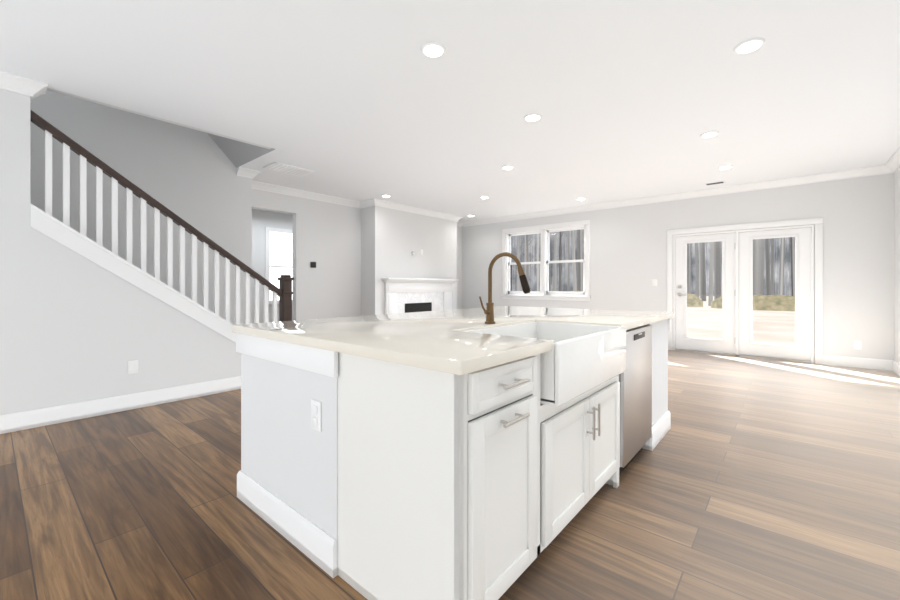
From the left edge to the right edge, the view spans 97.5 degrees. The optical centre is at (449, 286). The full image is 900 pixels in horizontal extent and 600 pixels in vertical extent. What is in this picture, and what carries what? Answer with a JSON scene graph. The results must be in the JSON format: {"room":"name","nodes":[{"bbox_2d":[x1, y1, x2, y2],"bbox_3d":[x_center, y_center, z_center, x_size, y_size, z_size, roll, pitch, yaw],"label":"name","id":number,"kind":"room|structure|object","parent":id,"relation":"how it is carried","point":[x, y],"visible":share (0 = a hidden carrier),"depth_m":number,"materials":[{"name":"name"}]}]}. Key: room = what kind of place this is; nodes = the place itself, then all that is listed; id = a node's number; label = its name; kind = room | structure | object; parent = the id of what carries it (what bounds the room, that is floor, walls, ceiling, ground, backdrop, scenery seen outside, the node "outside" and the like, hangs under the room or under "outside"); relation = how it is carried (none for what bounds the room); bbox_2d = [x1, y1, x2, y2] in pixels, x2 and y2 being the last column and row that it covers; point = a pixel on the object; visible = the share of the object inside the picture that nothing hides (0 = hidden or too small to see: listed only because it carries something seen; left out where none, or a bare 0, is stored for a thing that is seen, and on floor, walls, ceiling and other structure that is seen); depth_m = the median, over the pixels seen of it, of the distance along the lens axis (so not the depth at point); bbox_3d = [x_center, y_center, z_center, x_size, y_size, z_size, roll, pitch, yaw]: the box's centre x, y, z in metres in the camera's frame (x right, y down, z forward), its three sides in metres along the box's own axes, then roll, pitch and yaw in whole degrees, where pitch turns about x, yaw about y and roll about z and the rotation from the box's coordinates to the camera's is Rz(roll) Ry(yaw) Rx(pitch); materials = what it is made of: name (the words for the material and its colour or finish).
{"room":"open-plan kitchen","nodes":[
{"label":"open-plan kitchen","id":0,"kind":"room"},
{"bbox_2d":[0,88,284,414],"bbox_3d":[-4.247,-1.684,3.026,1.310,5.620,5.730,0,0,40],"label":"wall","id":1,"kind":"structure","parent":0,"point":[83,318],"depth_m":3.34,"materials":[{"name":"paint"}]},
{"bbox_2d":[0,71,47,98],"bbox_3d":[-4.340,-1.562,1.883,0.092,0.105,3.392,0,0,40],"label":"crown molding","id":2,"kind":"structure","parent":1,"relation":"attached to","point":[32,89],"depth_m":3.07,"materials":[{"name":"paint"}]},
{"bbox_2d":[0,376,240,433],"bbox_3d":[-3.712,1.056,2.678,0.016,0.140,5.596,0,0,40],"label":"baseboard","id":3,"kind":"structure","parent":1,"relation":"attached to","point":[14,422],"depth_m":3.49,"materials":[{"name":"paint"}]},
{"bbox_2d":[128,360,137,373],"bbox_3d":[-2.909,0.741,3.623,0.009,0.120,0.075,0,0,40],"label":"electrical outlet plate","id":4,"kind":"object","parent":1,"relation":"attached to","point":[132,366],"depth_m":3.62,"materials":[{"name":"white plastic"}]},
{"bbox_2d":[30,90,461,324],"bbox_3d":[-3.100,-1.624,5.688,0.700,5.500,11.030,0,0,40],"label":"wall","id":5,"kind":"structure","parent":0,"point":[194,180],"depth_m":5.21,"materials":[{"name":"paint"}]},
{"bbox_2d":[237,169,260,182],"bbox_3d":[-2.895,-1.562,5.672,0.552,0.105,0.112,0,0,40],"label":"crown molding","id":6,"kind":"structure","parent":5,"relation":"attached to","point":[251,173],"depth_m":5.47,"materials":[{"name":"paint"}]},
{"bbox_2d":[252,182,363,207],"bbox_3d":[-2.438,-1.562,6.747,0.092,0.105,2.300,0,0,40],"label":"crown molding","id":7,"kind":"structure","parent":5,"relation":"attached to","point":[262,186],"depth_m":6.70,"materials":[{"name":"paint"}]},
{"bbox_2d":[311,262,315,267],"bbox_3d":[-2.380,-0.374,6.869,0.021,0.100,0.100,0,0,40],"label":"thermostat","id":8,"kind":"object","parent":5,"relation":"attached to","point":[313,264],"depth_m":6.86,"materials":[{"name":"black plastic"}]},
{"bbox_2d":[360,199,371,206],"bbox_3d":[-1.551,-1.562,7.441,0.300,0.105,0.092,0,0,40],"label":"crown molding","id":9,"kind":"structure","parent":5,"relation":"attached to","point":[367,203],"depth_m":7.46,"materials":[{"name":"paint"}]},
{"bbox_2d":[372,199,463,222],"bbox_3d":[-0.586,-1.562,8.255,0.092,0.105,2.584,0,0,40],"label":"crown molding","id":10,"kind":"structure","parent":5,"relation":"attached to","point":[375,202],"depth_m":8.07,"materials":[{"name":"paint"}]},
{"bbox_2d":[252,209,292,322],"bbox_3d":[-3.916,-0.244,8.599,0.120,2.740,4.800,0,0,40],"label":"wall","id":11,"kind":"structure","parent":0,"point":[261,220],"depth_m":8.38,"materials":[{"name":"paint"}]},
{"bbox_2d":[265,227,292,303],"bbox_3d":[-3.739,-0.444,8.744,0.120,1.660,0.730,0,0,40],"label":"room window","id":12,"kind":"structure","parent":11,"relation":"in","point":[278,252],"depth_m":8.72,"materials":[{"name":"paint"}]},
{"bbox_2d":[0,350,899,599],"bbox_3d":[-1.677,1.186,4.474,10.840,0.120,11.330,0,0,40],"label":"floor","id":13,"kind":"structure","parent":0,"point":[747,478],"depth_m":2.00,"materials":[{"name":"brown wood"}]},
{"bbox_2d":[30,103,293,324],"bbox_3d":[-2.679,-0.169,3.993,0.144,2.590,2.247,0,0,40],"label":"stair railing","id":14,"kind":"object","parent":13,"relation":"on","point":[283,292],"visible":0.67,"depth_m":3.79,"materials":[{"name":"paint"}]},
{"bbox_2d":[382,278,458,313],"bbox_3d":[-0.547,0.481,8.222,0.190,1.290,2.080,0,0,40],"label":"fireplace","id":15,"kind":"object","parent":13,"relation":"on","point":[405,295],"visible":0.6,"depth_m":8.14,"materials":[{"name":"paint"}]},
{"bbox_2d":[233,316,673,599],"bbox_3d":[0.318,0.686,2.608,1.578,0.880,2.660,0,0,40],"label":"kitchen island","id":16,"kind":"object","parent":13,"relation":"on","point":[489,451],"depth_m":1.48,"materials":[{"name":"paint"}]},
{"bbox_2d":[232,306,673,375],"bbox_3d":[0.305,0.226,2.619,1.575,0.040,2.690,0,0,40],"label":"island countertop","id":17,"kind":"structure","parent":16,"relation":"on","point":[430,341],"depth_m":1.72,"materials":[{"name":"white stone"}]},
{"bbox_2d":[476,252,529,323],"bbox_3d":[0.292,0.012,2.098,0.281,0.388,0.090,0,0,40],"label":"faucet","id":18,"kind":"object","parent":17,"relation":"on","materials":[{"name":"brown metal"}]},
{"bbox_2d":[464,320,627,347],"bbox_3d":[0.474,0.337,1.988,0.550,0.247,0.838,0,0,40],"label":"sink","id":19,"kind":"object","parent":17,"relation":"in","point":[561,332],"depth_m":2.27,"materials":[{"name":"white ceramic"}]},
{"bbox_2d":[0,0,899,221],"bbox_3d":[-1.677,-1.764,4.474,10.840,0.300,11.330,0,0,40],"label":"ceiling","id":20,"kind":"structure","parent":0,"point":[359,100],"depth_m":3.17,"materials":[{"name":"paint"}]},
{"bbox_2d":[263,162,314,176],"bbox_3d":[-2.202,-1.605,5.408,0.396,0.015,0.567,0,0,40],"label":"ceiling vent","id":21,"kind":"object","parent":20,"relation":"in","point":[286,168],"depth_m":5.40,"materials":[{"name":"metal"}]},
{"bbox_2d":[421,42,445,57],"bbox_3d":[-0.113,-1.606,2.686,0.169,0.014,0.169,0,0,1],"label":"recessed light","id":22,"kind":"object","parent":20,"relation":"in","point":[433,49],"depth_m":2.67,"materials":[{"name":"paint"}]},
{"bbox_2d":[501,165,513,169],"bbox_3d":[0.783,-1.606,5.339,0.169,0.014,0.169,0,0,1],"label":"recessed light","id":23,"kind":"object","parent":20,"relation":"in","point":[507,167],"depth_m":5.31,"materials":[{"name":"paint"}]},
{"bbox_2d":[524,113,541,121],"bbox_3d":[0.788,-1.606,3.758,0.169,0.014,0.169,0,0,31],"label":"recessed light","id":24,"kind":"object","parent":20,"relation":"in","point":[531,117],"depth_m":3.74,"materials":[{"name":"paint"}]},
{"bbox_2d":[700,131,718,137],"bbox_3d":[2.748,-1.606,4.176,0.169,0.014,0.169,0,0,16],"label":"recessed light","id":25,"kind":"object","parent":20,"relation":"in","point":[711,133],"depth_m":4.15,"materials":[{"name":"paint"}]},
{"bbox_2d":[705,181,724,184],"bbox_3d":[4.105,-1.605,6.110,0.248,0.015,0.142,0,0,40],"label":"ceiling vent","id":26,"kind":"object","parent":20,"relation":"in","point":[719,182],"depth_m":6.14,"materials":[{"name":"metal"}]},
{"bbox_2d":[718,165,732,168],"bbox_3d":[3.720,-1.606,5.331,0.169,0.014,0.169,0,0,34],"label":"recessed light","id":27,"kind":"object","parent":20,"relation":"in","point":[726,166],"depth_m":5.31,"materials":[{"name":"paint"}]},
{"bbox_2d":[734,38,764,53],"bbox_3d":[2.004,-1.606,2.641,0.169,0.014,0.169,0,0,31],"label":"recessed light","id":28,"kind":"object","parent":20,"relation":"in","point":[747,46],"depth_m":2.62,"materials":[{"name":"paint"}]},
{"bbox_2d":[462,173,893,362],"bbox_3d":[3.157,-0.244,7.698,7.670,2.740,0.150,0,0,40],"label":"wall","id":29,"kind":"structure","parent":0,"point":[628,254],"depth_m":6.20,"materials":[{"name":"paint"}]},
{"bbox_2d":[501,220,590,300],"bbox_3d":[2.049,-0.519,8.603,2.110,1.630,0.190,0,0,40],"label":"window","id":30,"kind":"structure","parent":29,"relation":"in","point":[544,293],"depth_m":8.55,"materials":[{"name":"paint"}]},
{"bbox_2d":[652,279,656,285],"bbox_3d":[3.701,-0.064,7.127,0.080,0.120,0.011,0,0,40],"label":"light switch","id":31,"kind":"object","parent":29,"relation":"attached to","point":[654,281],"depth_m":7.13,"materials":[{"name":"white plastic"}]},
{"bbox_2d":[464,165,883,226],"bbox_3d":[3.036,-1.562,7.642,7.260,0.105,0.092,0,0,40],"label":"crown molding","id":32,"kind":"structure","parent":29,"relation":"attached to","point":[875,170],"depth_m":6.57,"materials":[{"name":"paint"}]},
{"bbox_2d":[667,217,822,363],"bbox_3d":[4.653,0.066,6.386,2.010,2.120,0.183,0,0,40],"label":"french door","id":33,"kind":"structure","parent":29,"relation":"in","point":[737,293],"depth_m":6.30,"materials":[{"name":"paint"}]},
{"bbox_2d":[823,355,891,370],"bbox_3d":[5.636,1.056,5.473,0.670,0.140,0.016,0,0,40],"label":"baseboard","id":34,"kind":"structure","parent":29,"relation":"attached to","point":[879,364],"depth_m":5.45,"materials":[{"name":"paint"}]},
{"bbox_2d":[854,341,861,349],"bbox_3d":[5.652,0.816,5.466,0.075,0.120,0.006,0,0,40],"label":"electrical outlet plate","id":35,"kind":"object","parent":29,"relation":"attached to","point":[857,344],"depth_m":5.46,"materials":[{"name":"white plastic"}]},
{"bbox_2d":[894,167,899,363],"bbox_3d":[2.340,-0.244,0.948,0.150,2.740,11.180,0,0,40],"label":"wall","id":36,"kind":"structure","parent":0,"point":[897,265],"depth_m":5.09,"materials":[{"name":"paint"}]},
{"bbox_2d":[884,147,899,173],"bbox_3d":[2.297,-1.562,1.084,0.092,0.105,11.030,0,0,40],"label":"crown molding","id":37,"kind":"structure","parent":36,"relation":"attached to","point":[893,164],"depth_m":5.04,"materials":[{"name":"paint"}]},
{"bbox_2d":[892,360,899,375],"bbox_3d":[2.326,1.056,1.059,0.016,0.140,11.030,0,0,40],"label":"baseboard","id":38,"kind":"structure","parent":36,"relation":"attached to","point":[895,366],"depth_m":5.08,"materials":[{"name":"paint"}]},
{"label":"outside","id":39,"kind":"structure","parent":0,"visible":0},
{"bbox_2d":[512,229,794,295],"bbox_3d":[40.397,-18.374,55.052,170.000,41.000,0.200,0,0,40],"label":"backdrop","id":40,"kind":"structure","parent":39,"point":[787,281],"depth_m":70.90,"materials":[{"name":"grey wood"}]},
{"bbox_2d":[687,296,794,344],"bbox_3d":[23.142,1.526,34.828,130.000,0.200,66.970,0,0,40],"label":"ground","id":41,"kind":"structure","parent":39,"point":[757,333],"depth_m":14.72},
{"bbox_2d":[510,229,794,310],"bbox_3d":[24.543,-10.266,40.268,114.793,25.181,34.877,0,0,40],"label":"trees","id":42,"kind":"object","parent":41,"relation":"on","point":[759,294],"depth_m":33.63,"materials":[{"name":"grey plant"}]}
]}

